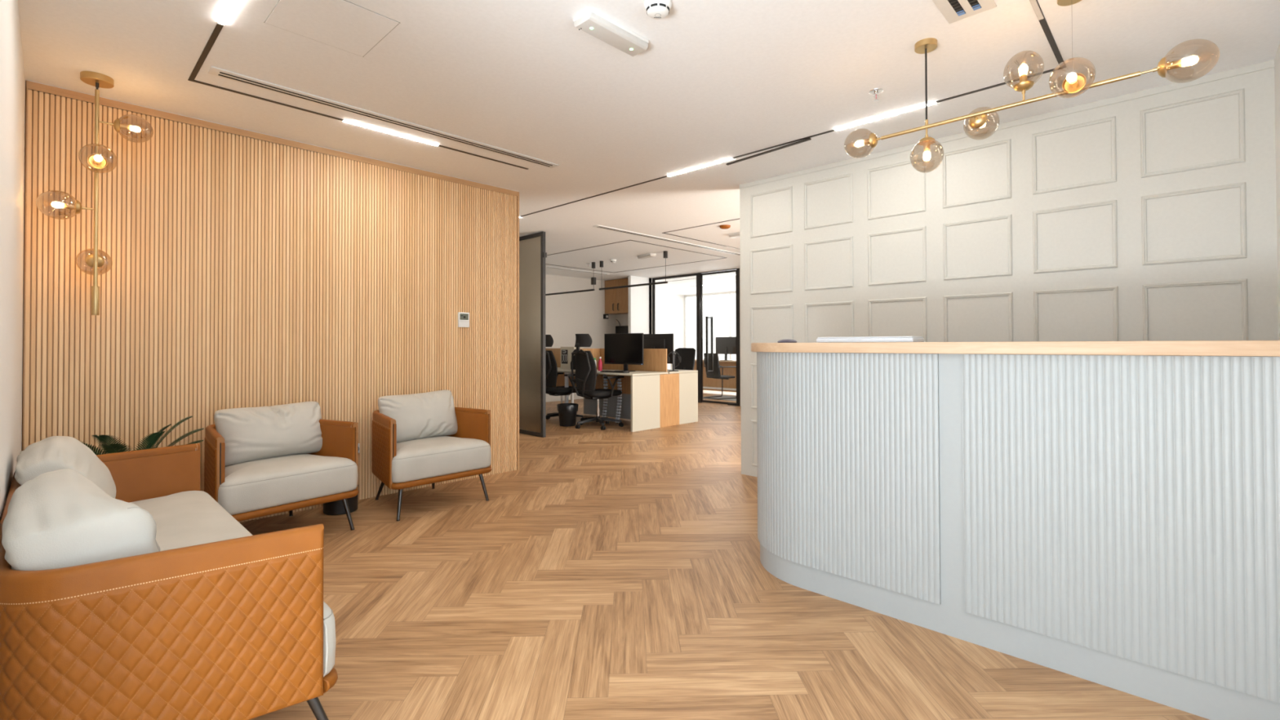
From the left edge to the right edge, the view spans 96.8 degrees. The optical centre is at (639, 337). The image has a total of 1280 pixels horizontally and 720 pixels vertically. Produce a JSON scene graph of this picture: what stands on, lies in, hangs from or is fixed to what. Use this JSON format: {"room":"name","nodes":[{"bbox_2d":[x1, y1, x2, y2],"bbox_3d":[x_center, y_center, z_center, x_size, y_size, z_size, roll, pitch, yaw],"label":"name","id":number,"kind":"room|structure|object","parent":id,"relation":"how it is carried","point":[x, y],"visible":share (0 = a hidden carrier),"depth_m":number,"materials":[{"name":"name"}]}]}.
{"room":"lobby","nodes":[
{"label":"lobby","id":0,"kind":"room"},
{"bbox_2d":[0,0,25,521],"bbox_3d":[-2.286,-0.103,1.960,3.110,2.505,0.152,-1,-1,44],"label":"wall","id":1,"kind":"structure","parent":0,"point":[12,77],"depth_m":2.00,"materials":[{"name":"paint"}]},
{"bbox_2d":[22,80,519,522],"bbox_3d":[-2.209,-0.077,4.093,0.202,2.505,3.029,-1,-1,44],"label":"wall","id":2,"kind":"structure","parent":0,"point":[249,268],"depth_m":3.63,"materials":[{"name":"brown wood"}]},
{"bbox_2d":[357,443,359,453],"bbox_3d":[-2.046,0.800,4.091,0.030,0.070,0.056,-1,-1,44],"label":"wall socket","id":3,"kind":"object","parent":2,"relation":"attached to","point":[358,445],"visible":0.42,"depth_m":4.11,"materials":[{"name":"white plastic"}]},
{"bbox_2d":[457,311,469,327],"bbox_3d":[-1.465,-0.149,4.718,0.018,0.124,0.100,-1,-1,44],"label":"thermostat","id":4,"kind":"object","parent":2,"relation":"attached to","point":[463,317],"visible":1,"depth_m":4.71,"materials":[{"name":"white plastic"}]},
{"bbox_2d":[545,274,615,402],"bbox_3d":[-2.037,0.005,10.980,0.100,2.505,4.700,-1,-1,44],"label":"wall","id":5,"kind":"structure","parent":0,"point":[567,315],"depth_m":11.62,"materials":[{"name":"paint"}]},
{"bbox_2d":[603,314,608,319],"bbox_3d":[-0.727,-0.456,12.222,0.075,0.100,0.110,-1,-1,44],"label":"box","id":6,"kind":"object","parent":5,"relation":"attached to","point":[605,316],"visible":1,"depth_m":12.20,"materials":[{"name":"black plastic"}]},
{"bbox_2d":[615,277,651,333],"bbox_3d":[-0.586,0.020,12.596,2.250,2.505,0.100,-1,-1,44],"label":"wall","id":7,"kind":"structure","parent":0,"point":[623,319],"depth_m":12.24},
{"bbox_2d":[604,278,628,314],"bbox_3d":[-0.404,-0.876,12.099,0.720,0.715,0.355,-1,-1,44],"label":"upper cabinet","id":8,"kind":"object","parent":7,"relation":"attached to","point":[616,300],"visible":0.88,"depth_m":11.98,"materials":[{"name":"brown wood"}]},
{"bbox_2d":[615,319,628,333],"bbox_3d":[-0.320,-0.165,12.236,0.563,0.485,0.052,-1,-1,44],"label":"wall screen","id":9,"kind":"object","parent":7,"relation":"attached to","point":[619,329],"visible":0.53,"depth_m":12.28,"materials":[{"name":"black plastic"}]},
{"bbox_2d":[628,275,651,333],"bbox_3d":[0.019,0.007,11.653,0.070,2.505,0.660,-1,-1,44],"label":"column","id":10,"kind":"structure","parent":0,"point":[638,296],"depth_m":11.57,"materials":[{"name":"paint"}]},
{"bbox_2d":[17,0,1279,295],"bbox_3d":[0.051,-1.369,6.348,13.100,0.120,16.400,-1,-1,44],"label":"ceiling","id":11,"kind":"structure","parent":0,"point":[714,81],"depth_m":2.92,"materials":[{"name":"paint"}]},
{"bbox_2d":[35,71,151,315],"bbox_3d":[-2.787,-0.729,2.914,0.343,1.227,0.350,0,-1,-1],"label":"pendant lamp","id":12,"kind":"object","parent":11,"relation":"hanging from","point":[95,160],"visible":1,"depth_m":2.91,"materials":[{"name":"gold metal"}]},
{"bbox_2d":[63,203,75,209],"bbox_3d":[-2.851,-0.658,2.849,0.027,0.027,0.056,-1,-1,44],"label":"socket","id":13,"kind":"object","parent":12,"relation":"attached to","point":[67,206],"depth_m":2.84,"materials":[{"name":"gold metal"}]},
{"bbox_2d":[93,158,101,164],"bbox_3d":[-2.720,-0.888,2.848,0.056,0.027,0.027,-1,-1,44],"label":"socket","id":14,"kind":"object","parent":12,"relation":"attached to","point":[95,162],"depth_m":2.84,"materials":[{"name":"gold metal"}]},
{"bbox_2d":[120,123,129,129],"bbox_3d":[-2.723,-1.113,2.989,0.027,0.027,0.056,-1,-1,44],"label":"socket","id":15,"kind":"object","parent":12,"relation":"attached to","point":[125,126],"depth_m":2.99,"materials":[{"name":"gold metal"}]},
{"bbox_2d":[263,0,399,57],"bbox_3d":[-1.320,-1.351,2.434,0.416,0.002,0.410,-1,-1,44],"label":"access panel","id":16,"kind":"object","parent":11,"relation":"attached to","point":[343,24],"visible":1,"depth_m":2.44,"materials":[{"name":"paint"}]},
{"bbox_2d":[187,0,528,169],"bbox_3d":[-0.710,-1.347,2.839,2.531,0.005,2.111,-1,-1,44],"label":"ceiling track","id":17,"kind":"object","parent":11,"relation":"attached to","point":[231,3],"visible":1,"depth_m":2.98,"materials":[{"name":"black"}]},
{"bbox_2d":[207,66,559,168],"bbox_3d":[-1.405,-1.334,3.623,0.096,0.008,2.165,-1,-1,44],"label":"ceiling vent","id":18,"kind":"object","parent":11,"relation":"in","point":[215,71],"visible":1,"depth_m":3.37,"materials":[{"name":"white plastic"}]},
{"bbox_2d":[545,288,594,295],"bbox_3d":[-1.228,-0.794,9.974,1.330,0.031,0.064,-1,-1,44],"label":"pendant","id":19,"kind":"object","parent":11,"relation":"hanging from","point":[590,290],"depth_m":9.95,"materials":[{"name":"black metal"}]},
{"bbox_2d":[545,266,608,274],"bbox_3d":[-1.152,-1.251,10.606,0.080,0.008,1.530,-1,-1,44],"label":"ceiling vent","id":20,"kind":"object","parent":11,"relation":"in","point":[546,266],"visible":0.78,"depth_m":10.56,"materials":[{"name":"white plastic"}]},
{"bbox_2d":[591,277,595,284],"bbox_3d":[-0.756,-0.946,9.521,0.103,0.118,0.064,-1,-1,44],"label":"pendant","id":21,"kind":"object","parent":11,"relation":"hanging from","point":[593,281],"depth_m":9.52,"materials":[{"name":"black metal"}]},
{"bbox_2d":[591,262,595,268],"bbox_3d":[-0.757,-1.213,9.524,0.062,0.102,0.064,-1,-1,44],"label":"pendant","id":22,"kind":"object","parent":11,"relation":"hanging from","point":[593,263],"depth_m":9.52,"materials":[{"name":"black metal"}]},
{"bbox_2d":[573,8,648,56],"bbox_3d":[-0.122,-1.332,2.496,0.116,0.046,0.350,-1,-1,44],"label":"emergency light","id":23,"kind":"object","parent":11,"relation":"attached to","point":[592,22],"visible":1,"depth_m":2.45,"materials":[{"name":"white plastic"}]},
{"bbox_2d":[599,250,667,290],"bbox_3d":[-0.135,-1.038,8.925,1.492,0.479,0.064,-1,-1,44],"label":"pendant","id":24,"kind":"object","parent":11,"relation":"hanging from","point":[665,252],"visible":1,"depth_m":8.77,"materials":[{"name":"black metal"}]},
{"bbox_2d":[545,240,725,272],"bbox_3d":[-0.312,-1.272,9.208,2.632,0.004,2.202,-1,-1,44],"label":"ceiling track","id":25,"kind":"object","parent":11,"relation":"attached to","point":[627,240],"visible":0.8,"depth_m":8.67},
{"bbox_2d":[637,253,656,258],"bbox_3d":[0.103,-1.259,8.766,0.116,0.042,0.350,0,-1,-34],"label":"emergency light","id":26,"kind":"object","parent":11,"relation":"attached to","point":[649,255],"visible":1,"depth_m":8.69,"materials":[{"name":"white plastic"}]},
{"bbox_2d":[644,0,671,19],"bbox_3d":[0.072,-1.332,2.302,0.114,0.051,0.114,-1,-1,44],"label":"smoke detector","id":27,"kind":"object","parent":11,"relation":"attached to","point":[655,9],"visible":1,"depth_m":2.28,"materials":[{"name":"white plastic"}]},
{"bbox_2d":[592,225,740,255],"bbox_3d":[0.538,-1.290,7.697,0.100,0.008,3.040,-1,-1,44],"label":"ceiling vent","id":28,"kind":"object","parent":11,"relation":"in","point":[596,226],"visible":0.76,"depth_m":7.43,"materials":[{"name":"white plastic"}]},
{"bbox_2d":[662,218,740,249],"bbox_3d":[1.617,-1.298,7.233,1.671,0.009,2.151,-1,-1,44],"label":"ceiling track","id":29,"kind":"object","parent":11,"relation":"attached to","point":[735,219],"visible":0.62,"depth_m":7.09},
{"bbox_2d":[669,274,735,286],"bbox_3d":[1.597,-1.238,12.353,2.400,0.005,1.222,-1,-1,44],"label":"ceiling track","id":30,"kind":"object","parent":11,"relation":"attached to","point":[731,274],"visible":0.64,"depth_m":12.24,"materials":[{"name":"metal"}]},
{"bbox_2d":[719,224,730,229],"bbox_3d":[0.993,-1.291,6.634,0.130,0.035,0.130,-1,-1,44],"label":"ceiling speaker","id":31,"kind":"object","parent":11,"relation":"attached to","point":[723,226],"visible":1,"depth_m":6.59},
{"bbox_2d":[728,231,740,238],"bbox_3d":[1.275,-1.283,7.042,0.350,0.042,0.116,-1,-1,44],"label":"emergency light","id":32,"kind":"object","parent":11,"relation":"attached to","point":[734,235],"visible":0.44,"depth_m":7.07,"materials":[{"name":"white plastic"}]},
{"bbox_2d":[519,0,1066,217],"bbox_3d":[-0.674,-1.314,3.876,5.481,0.046,2.433,-1,-1,44],"label":"ceiling track","id":33,"kind":"object","parent":11,"relation":"attached to","point":[1034,3],"visible":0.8,"depth_m":3.38,"materials":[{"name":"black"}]},
{"bbox_2d":[868,88,883,101],"bbox_3d":[1.294,-1.325,3.111,0.074,0.052,0.074,-1,-1,44],"label":"sprinkler","id":34,"kind":"object","parent":11,"relation":"attached to","point":[876,91],"visible":1,"depth_m":3.10,"materials":[{"name":"silver metal"}]},
{"bbox_2d":[932,0,996,23],"bbox_3d":[0.885,-1.361,1.854,0.177,0.010,1.480,-1,-1,44],"label":"ceiling vent","id":35,"kind":"object","parent":11,"relation":"in","point":[953,11],"visible":1,"depth_m":2.33,"materials":[{"name":"white plastic"}]},
{"bbox_2d":[845,0,1219,173],"bbox_3d":[1.531,-1.062,2.428,0.357,0.596,1.314,0,-1,-37],"label":"chandelier","id":36,"kind":"object","parent":11,"relation":"hanging from","point":[1073,82],"visible":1,"depth_m":2.35,"materials":[{"name":"gold metal"}]},
{"bbox_2d":[862,138,869,145],"bbox_3d":[1.130,-0.968,2.794,0.056,0.027,0.027,-1,-1,44],"label":"socket","id":37,"kind":"object","parent":36,"relation":"attached to","point":[866,141],"depth_m":2.80,"materials":[{"name":"gold metal"}]},
{"bbox_2d":[923,140,929,151],"bbox_3d":[1.319,-0.884,2.611,0.027,0.056,0.027,-1,-1,44],"label":"socket","id":38,"kind":"object","parent":36,"relation":"attached to","point":[926,143],"depth_m":2.60,"materials":[{"name":"gold metal"}]},
{"bbox_2d":[1019,74,1027,82],"bbox_3d":[1.589,-1.060,2.353,0.027,0.056,0.027,-1,-1,44],"label":"socket","id":39,"kind":"object","parent":36,"relation":"attached to","point":[1023,77],"depth_m":2.34,"materials":[{"name":"gold metal"}]},
{"bbox_2d":[1068,78,1079,88],"bbox_3d":[1.656,-0.977,2.168,0.027,0.027,0.056,-1,-1,44],"label":"socket","id":40,"kind":"object","parent":36,"relation":"attached to","point":[1075,84],"depth_m":2.17,"materials":[{"name":"gold metal"}]},
{"bbox_2d":[1165,59,1181,71],"bbox_3d":[1.910,-0.979,2.043,0.056,0.027,0.027,-1,-1,44],"label":"socket","id":41,"kind":"object","parent":36,"relation":"attached to","point":[1176,64],"depth_m":2.03,"materials":[{"name":"gold metal"}]},
{"bbox_2d":[651,278,652,333],"bbox_3d":[0.274,0.009,11.845,0.030,2.505,0.070,-1,-1,44],"label":"wall","id":42,"kind":"structure","parent":0,"point":[651,278],"depth_m":11.83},
{"bbox_2d":[652,273,697,370],"bbox_3d":[0.706,0.004,11.408,1.200,2.501,0.040,-1,-1,44],"label":"window","id":43,"kind":"structure","parent":42,"relation":"in","point":[691,274],"depth_m":11.43,"materials":[{"name":"black metal"}]},
{"bbox_2d":[655,292,684,368],"bbox_3d":[-0.016,0.044,14.739,0.100,2.505,3.780,-1,-1,44],"label":"wall","id":44,"kind":"structure","parent":0,"point":[669,308],"depth_m":15.59,"materials":[{"name":"paint"}]},
{"bbox_2d":[684,291,735,297],"bbox_3d":[3.487,0.025,13.923,6.280,2.505,0.100,-1,-1,44],"label":"wall","id":45,"kind":"structure","parent":0,"point":[728,292],"depth_m":15.31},
{"bbox_2d":[684,293,736,359],"bbox_3d":[3.494,-0.223,13.862,6.180,1.900,0.060,-1,-1,44],"label":"window","id":46,"kind":"structure","parent":45,"relation":"in","point":[722,308],"depth_m":15.34,"materials":[{"name":"white"}]},
{"bbox_2d":[239,390,1209,719],"bbox_3d":[0.068,1.196,6.304,13.266,0.001,16.901,-1,-1,44],"label":"floor","id":47,"kind":"structure","parent":0,"point":[618,573],"depth_m":2.32,"materials":[{"name":"brown wood"}]},
{"bbox_2d":[82,416,204,454],"bbox_3d":[-2.676,0.798,2.964,0.632,0.730,0.374,0,-1,-26],"label":"potted palm","id":48,"kind":"object","parent":47,"relation":"on","point":[152,439],"visible":0.23,"depth_m":2.94,"materials":[{"name":"green leaves"},{"name":"black plastic"},{"name":"dark soil"}]},
{"bbox_2d":[0,443,337,719],"bbox_3d":[-1.677,0.824,1.933,1.848,0.648,0.664,-1,-1,44],"label":"sofa","id":49,"kind":"object","parent":47,"relation":"on","point":[224,621],"visible":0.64,"depth_m":1.33,"materials":[{"name":"leather"}]},
{"bbox_2d":[14,435,115,498],"bbox_3d":[-2.171,0.541,2.156,0.594,0.344,0.274,-1,-1,44],"label":"cushion","id":50,"kind":"object","parent":49,"relation":"on","point":[53,453],"visible":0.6,"depth_m":2.01,"materials":[{"name":"beige fabric"}]},
{"bbox_2d":[1,468,160,570],"bbox_3d":[-1.448,0.526,1.476,0.595,0.351,0.272,-1,-1,44],"label":"cushion","id":51,"kind":"object","parent":49,"relation":"on","point":[60,518],"visible":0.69,"depth_m":1.29,"materials":[{"name":"beige fabric"}]},
{"bbox_2d":[128,490,336,676],"bbox_3d":[-1.662,0.803,1.949,1.827,0.212,0.581,-1,-1,44],"label":"seat cushion","id":52,"kind":"object","parent":49,"relation":"on","point":[296,639],"depth_m":1.43,"materials":[{"name":"beige fabric"}]},
{"bbox_2d":[204,418,358,530],"bbox_3d":[-2.198,0.843,3.393,0.700,0.648,0.736,-1,-1,37],"label":"armchair","id":53,"kind":"object","parent":47,"relation":"on","point":[253,489],"visible":0.74,"depth_m":3.20,"materials":[{"name":"fabric"}]},
{"bbox_2d":[213,401,322,466],"bbox_3d":[-2.228,0.573,3.455,0.235,0.330,0.574,-1,-1,37],"label":"cushion","id":54,"kind":"object","parent":53,"relation":"on","point":[249,433],"visible":0.84,"depth_m":3.37,"materials":[{"name":"beige fabric"}]},
{"bbox_2d":[217,453,357,515],"bbox_3d":[-2.175,0.822,3.375,0.632,0.212,0.717,-1,-1,37],"label":"seat cushion","id":55,"kind":"object","parent":53,"relation":"on","point":[268,485],"depth_m":3.18,"materials":[{"name":"beige fabric"}]},
{"bbox_2d":[323,484,358,515],"bbox_3d":[-2.026,1.092,3.843,0.218,0.160,0.218,-1,-1,44],"label":"pot","id":56,"kind":"object","parent":47,"relation":"on","point":[334,508],"visible":0.49,"depth_m":3.75,"materials":[{"name":"black plastic"}]},
{"bbox_2d":[372,406,492,520],"bbox_3d":[-1.556,0.849,4.085,0.700,0.648,0.736,-1,-1,44],"label":"armchair","id":57,"kind":"object","parent":47,"relation":"on","point":[401,465],"visible":0.8,"depth_m":3.87,"materials":[{"name":"fabric"}]},
{"bbox_2d":[377,390,457,442],"bbox_3d":[-1.595,0.571,4.129,0.222,0.353,0.564,-1,-1,42],"label":"cushion","id":58,"kind":"object","parent":57,"relation":"on","point":[429,414],"visible":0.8,"depth_m":4.06,"materials":[{"name":"beige fabric"}]},
{"bbox_2d":[391,435,491,483],"bbox_3d":[-1.534,0.828,4.065,0.632,0.212,0.717,-1,-1,44],"label":"seat cushion","id":59,"kind":"object","parent":57,"relation":"on","point":[431,459],"depth_m":3.85,"materials":[{"name":"beige fabric"}]},
{"bbox_2d":[545,334,582,419],"bbox_3d":[-1.172,0.590,8.305,0.674,1.265,0.680,0,-1,-38],"label":"office chair","id":60,"kind":"object","parent":47,"relation":"on","point":[551,368],"visible":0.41,"depth_m":8.06,"materials":[{"name":"fabric"}]},
{"bbox_2d":[556,403,577,426],"bbox_3d":[-1.009,1.069,7.879,0.293,0.296,0.294,-1,-1,44],"label":"waste bin","id":61,"kind":"object","parent":47,"relation":"on","point":[566,411],"visible":1,"depth_m":7.78,"materials":[{"name":"black plastic"}]},
{"bbox_2d":[571,333,623,430],"bbox_3d":[-0.595,0.582,7.749,0.674,1.265,0.680,0,-1,-42],"label":"office chair","id":62,"kind":"object","parent":47,"relation":"on","point":[586,375],"visible":1,"depth_m":7.55,"materials":[{"name":"fabric"}]},
{"bbox_2d":[545,348,697,431],"bbox_3d":[-0.644,0.696,8.751,2.824,1.062,1.353,-1,-1,44],"label":"workstation","id":63,"kind":"object","parent":47,"relation":"on","point":[653,396],"visible":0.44,"depth_m":7.98,"materials":[{"name":"brown wood"}]},
{"bbox_2d":[560,346,582,369],"bbox_3d":[-1.062,0.313,8.825,0.300,0.345,0.207,-1,-1,40],"label":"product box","id":64,"kind":"object","parent":63,"relation":"on","point":[566,352],"visible":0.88,"depth_m":8.76,"materials":[{"name":"beige cardboard"}]},
{"bbox_2d":[570,355,575,369],"bbox_3d":[-0.968,0.359,8.609,0.194,0.249,0.070,-1,-1,40],"label":"bottle","id":65,"kind":"object","parent":63,"relation":"on","point":[574,359],"visible":0.24,"depth_m":8.59,"materials":[{"name":"black plastic"}]},
{"bbox_2d":[598,356,602,370],"bbox_3d":[-0.565,0.373,8.062,0.060,0.205,0.059,-1,-1,44],"label":"spray bottle","id":66,"kind":"object","parent":63,"relation":"on","point":[600,362],"visible":0.84,"depth_m":8.04,"materials":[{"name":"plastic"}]},
{"bbox_2d":[601,374,608,417],"bbox_3d":[-0.515,0.861,8.287,0.106,0.720,0.040,-1,-1,44],"label":"spine","id":67,"kind":"object","parent":63,"relation":"hanging from","point":[605,384],"visible":0.65,"depth_m":8.27,"materials":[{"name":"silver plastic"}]},
{"bbox_2d":[600,370,622,373],"bbox_3d":[-0.353,0.463,7.732,0.420,0.016,0.130,-1,-1,44],"label":"keyboard","id":68,"kind":"object","parent":63,"relation":"on","point":[613,371],"visible":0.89,"depth_m":7.71,"materials":[{"name":"black plastic"}]},
{"bbox_2d":[615,377,622,423],"bbox_3d":[-0.306,0.858,8.086,0.106,0.720,0.040,-1,-1,44],"label":"spine","id":69,"kind":"object","parent":63,"relation":"hanging from","point":[619,385],"visible":0.7,"depth_m":8.06,"materials":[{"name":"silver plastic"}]},
{"bbox_2d":[604,333,644,371],"bbox_3d":[-0.214,0.206,8.003,0.700,0.535,0.180,-1,-1,38],"label":"monitor","id":70,"kind":"object","parent":63,"relation":"on","point":[625,348],"visible":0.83,"depth_m":7.96,"materials":[{"name":"black plastic"}]},
{"bbox_2d":[643,333,673,364],"bbox_3d":[0.207,0.209,8.376,0.700,0.535,0.180,-1,-1,44],"label":"monitor","id":71,"kind":"object","parent":63,"relation":"on","point":[650,340],"visible":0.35,"depth_m":8.29,"materials":[{"name":"black plastic"}]},
{"bbox_2d":[666,351,681,371],"bbox_3d":[0.475,0.330,7.997,0.210,0.283,0.124,0,-1,-16],"label":"headset","id":72,"kind":"object","parent":63,"relation":"on","point":[678,358],"visible":0.94,"depth_m":8.00,"materials":[{"name":"black plastic"}]},
{"bbox_2d":[676,355,681,363],"bbox_3d":[0.554,0.307,8.032,0.040,0.105,0.083,0,-1,-16],"label":"ear cup","id":73,"kind":"object","parent":72,"relation":"on","point":[678,358],"depth_m":8.00,"materials":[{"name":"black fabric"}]},
{"bbox_2d":[674,347,695,373],"bbox_3d":[0.580,0.697,9.160,0.609,1.062,0.655,-1,-1,44],"label":"chair","id":74,"kind":"object","parent":47,"relation":"on","point":[687,355],"visible":0.36,"depth_m":9.39,"materials":[{"name":"fabric"}]},
{"bbox_2d":[671,359,736,391],"bbox_3d":[2.038,0.884,12.671,3.150,0.765,0.700,-1,-1,44],"label":"desk","id":75,"kind":"object","parent":47,"relation":"on","point":[708,384],"visible":0.07,"depth_m":12.81,"materials":[{"name":"brown wood"}]},
{"bbox_2d":[715,337,736,360],"bbox_3d":[1.902,0.240,12.532,0.580,0.520,0.180,-1,-1,44],"label":"monitor","id":76,"kind":"object","parent":75,"relation":"on","point":[724,345],"visible":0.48,"depth_m":12.52,"materials":[{"name":"black plastic"}]},
{"bbox_2d":[702,395,736,400],"bbox_3d":[1.898,1.253,11.762,1.240,0.006,0.840,-1,-1,44],"label":"floor mat","id":77,"kind":"object","parent":47,"relation":"on","point":[722,396],"visible":0.23,"depth_m":11.82,"materials":[{"name":"carpet"}]},
{"bbox_2d":[703,352,736,399],"bbox_3d":[1.658,0.786,11.785,0.552,0.938,0.494,0,-1,-31],"label":"chair","id":78,"kind":"object","parent":77,"relation":"on","point":[716,374],"visible":0.8,"depth_m":11.62,"materials":[{"name":"black metal"}]},
{"bbox_2d":[751,340,1279,719],"bbox_3d":[1.460,0.583,2.517,2.042,1.127,0.940,-1,-1,44],"label":"reception desk","id":79,"kind":"object","parent":47,"relation":"on","point":[1107,513],"depth_m":1.95,"materials":[{"name":"white wood"}]},
{"bbox_2d":[777,339,797,342],"bbox_3d":[0.783,0.017,3.021,0.106,0.020,0.066,0,-1,4],"label":"computer mouse","id":80,"kind":"object","parent":79,"relation":"on","point":[780,340],"visible":0.8,"depth_m":3.00,"materials":[{"name":"plastic"}]},
{"bbox_2d":[816,336,924,342],"bbox_3d":[1.084,0.009,2.683,0.430,0.026,0.230,-1,-1,38],"label":"box","id":81,"kind":"object","parent":79,"relation":"on","point":[868,339],"visible":0.98,"depth_m":2.58,"materials":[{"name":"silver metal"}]},
{"bbox_2d":[751,340,1279,356],"bbox_3d":[1.458,0.042,2.524,2.042,0.045,0.940,-1,-1,44],"label":"countertop","id":82,"kind":"structure","parent":79,"relation":"on","point":[1180,348],"depth_m":1.93,"materials":[{"name":"brown wood"}]},
{"bbox_2d":[739,267,741,406],"bbox_3d":[4.714,-0.054,7.594,7.935,2.505,0.120,-1,-1,44],"label":"wall","id":83,"kind":"structure","parent":0,"point":[740,268],"depth_m":10.30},
{"bbox_2d":[697,267,740,406],"bbox_3d":[1.486,-0.009,10.658,0.965,2.505,0.190,-1,-1,44],"label":"door","id":84,"kind":"structure","parent":83,"relation":"in","point":[737,270],"depth_m":10.76,"materials":[{"name":"black metal"}]},
{"bbox_2d":[739,66,1278,476],"bbox_3d":[2.077,-0.092,3.863,3.202,2.505,0.150,-1,-1,44],"label":"wall","id":85,"kind":"structure","parent":0,"point":[1204,224],"depth_m":3.42,"materials":[{"name":"paint"}]},
{"bbox_2d":[751,363,756,408],"bbox_3d":[1.088,0.407,4.699,0.398,0.381,0.010,-1,-1,44],"label":"trim","id":86,"kind":"structure","parent":85,"relation":"attached to","point":[752,364],"depth_m":4.83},
{"bbox_2d":[751,420,757,466],"bbox_3d":[1.089,0.891,4.693,0.398,0.386,0.010,-1,-1,44],"label":"trim","id":87,"kind":"structure","parent":85,"relation":"attached to","point":[752,421],"depth_m":4.82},
{"bbox_2d":[750,244,792,294],"bbox_3d":[1.085,-0.561,4.711,0.398,0.380,0.010,-1,-1,44],"label":"trim","id":88,"kind":"structure","parent":85,"relation":"attached to","point":[791,245],"depth_m":4.70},
{"bbox_2d":[750,186,792,238],"bbox_3d":[1.084,-1.038,4.717,0.398,0.370,0.010,-1,-1,44],"label":"trim","id":89,"kind":"structure","parent":85,"relation":"attached to","point":[790,188],"depth_m":4.70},
{"bbox_2d":[750,304,793,351],"bbox_3d":[1.087,-0.076,4.705,0.398,0.383,0.010,-1,-1,44],"label":"trim","id":90,"kind":"structure","parent":85,"relation":"attached to","point":[791,306],"depth_m":4.66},
{"bbox_2d":[804,173,853,230],"bbox_3d":[1.444,-1.044,4.370,0.393,0.370,0.010,-1,-1,44],"label":"trim","id":91,"kind":"structure","parent":85,"relation":"attached to","point":[851,175],"depth_m":4.34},
{"bbox_2d":[804,235,853,290],"bbox_3d":[1.445,-0.567,4.364,0.393,0.380,0.010,-1,-1,44],"label":"trim","id":92,"kind":"structure","parent":85,"relation":"attached to","point":[851,285],"depth_m":4.35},
{"bbox_2d":[804,301,853,342],"bbox_3d":[1.447,-0.081,4.359,0.393,0.383,0.010,-1,-1,44],"label":"trim","id":93,"kind":"structure","parent":85,"relation":"attached to","point":[851,303],"depth_m":4.33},
{"bbox_2d":[867,157,925,220],"bbox_3d":[1.809,-1.049,4.019,0.397,0.370,0.010,-1,-1,44],"label":"trim","id":94,"kind":"structure","parent":85,"relation":"attached to","point":[869,217],"depth_m":4.00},
{"bbox_2d":[867,226,926,285],"bbox_3d":[1.810,-0.572,4.014,0.397,0.380,0.010,-1,-1,44],"label":"trim","id":95,"kind":"structure","parent":85,"relation":"attached to","point":[923,228],"depth_m":3.99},
{"bbox_2d":[868,297,927,342],"bbox_3d":[1.811,-0.086,4.008,0.397,0.383,0.010,-1,-1,44],"label":"trim","id":96,"kind":"structure","parent":85,"relation":"attached to","point":[924,299],"depth_m":3.97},
{"bbox_2d":[942,138,1011,208],"bbox_3d":[2.170,-1.054,3.672,0.392,0.370,0.010,-1,-1,44],"label":"trim","id":97,"kind":"structure","parent":85,"relation":"attached to","point":[1008,141],"depth_m":3.65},
{"bbox_2d":[942,214,1012,279],"bbox_3d":[2.171,-0.577,3.666,0.392,0.380,0.010,-1,-1,44],"label":"trim","id":98,"kind":"structure","parent":85,"relation":"attached to","point":[1009,216],"depth_m":3.65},
{"bbox_2d":[943,292,1013,342],"bbox_3d":[2.173,-0.091,3.660,0.392,0.383,0.010,-1,-1,44],"label":"trim","id":99,"kind":"structure","parent":85,"relation":"attached to","point":[1000,294],"depth_m":3.64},
{"bbox_2d":[739,59,1274,188],"bbox_3d":[1.985,-1.327,3.855,3.106,0.035,0.006,-1,-1,44],"label":"trim","id":100,"kind":"structure","parent":85,"relation":"attached to","point":[1267,64],"depth_m":3.40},
{"bbox_2d":[1031,115,1116,194],"bbox_3d":[2.531,-1.059,3.324,0.393,0.370,0.010,-1,-1,44],"label":"trim","id":101,"kind":"structure","parent":85,"relation":"attached to","point":[1113,119],"depth_m":3.30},
{"bbox_2d":[1032,200,1117,273],"bbox_3d":[2.533,-0.582,3.318,0.393,0.380,0.010,-1,-1,44],"label":"trim","id":102,"kind":"structure","parent":85,"relation":"attached to","point":[1113,202],"depth_m":3.30,"materials":[{"name":"paint"}]},
{"bbox_2d":[1033,285,1118,341],"bbox_3d":[2.534,-0.097,3.312,0.393,0.383,0.010,-1,-1,44],"label":"trim","id":103,"kind":"structure","parent":85,"relation":"attached to","point":[1115,290],"depth_m":3.28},
{"bbox_2d":[1140,88,1245,177],"bbox_3d":[2.889,-1.064,2.980,0.393,0.370,0.010,-1,-1,44],"label":"trim","id":104,"kind":"structure","parent":85,"relation":"attached to","point":[1242,158],"depth_m":2.96,"materials":[{"name":"paint"}]},
{"bbox_2d":[1141,182,1247,265],"bbox_3d":[2.890,-0.587,2.974,0.393,0.380,0.010,-1,-1,44],"label":"trim","id":105,"kind":"structure","parent":85,"relation":"attached to","point":[1243,254],"depth_m":2.95,"materials":[{"name":"paint"}]},
{"bbox_2d":[1142,278,1248,341],"bbox_3d":[2.892,-0.102,2.969,0.393,0.383,0.010,-1,-1,44],"label":"trim","id":106,"kind":"structure","parent":85,"relation":"attached to","point":[1244,282],"depth_m":2.94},
{"bbox_2d":[1274,42,1279,340],"bbox_3d":[0.492,-0.134,-0.023,0.096,2.505,7.648,-1,-1,44],"label":"wall","id":107,"kind":"structure","parent":0,"point":[1277,60],"depth_m":2.72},
{"bbox_3d":[-2.900,-0.021,8.619,2.130,2.505,0.100,-1,-1,44],"label":"wall","id":108,"kind":"structure","parent":0,"visible":0},
{"bbox_2d":[519,231,546,437],"bbox_3d":[-1.655,-0.036,7.355,1.418,2.489,0.045,-1,-1,44],"label":"door","id":109,"kind":"structure","parent":108,"relation":"in","point":[532,254],"depth_m":7.04,"materials":[{"name":"glass"}]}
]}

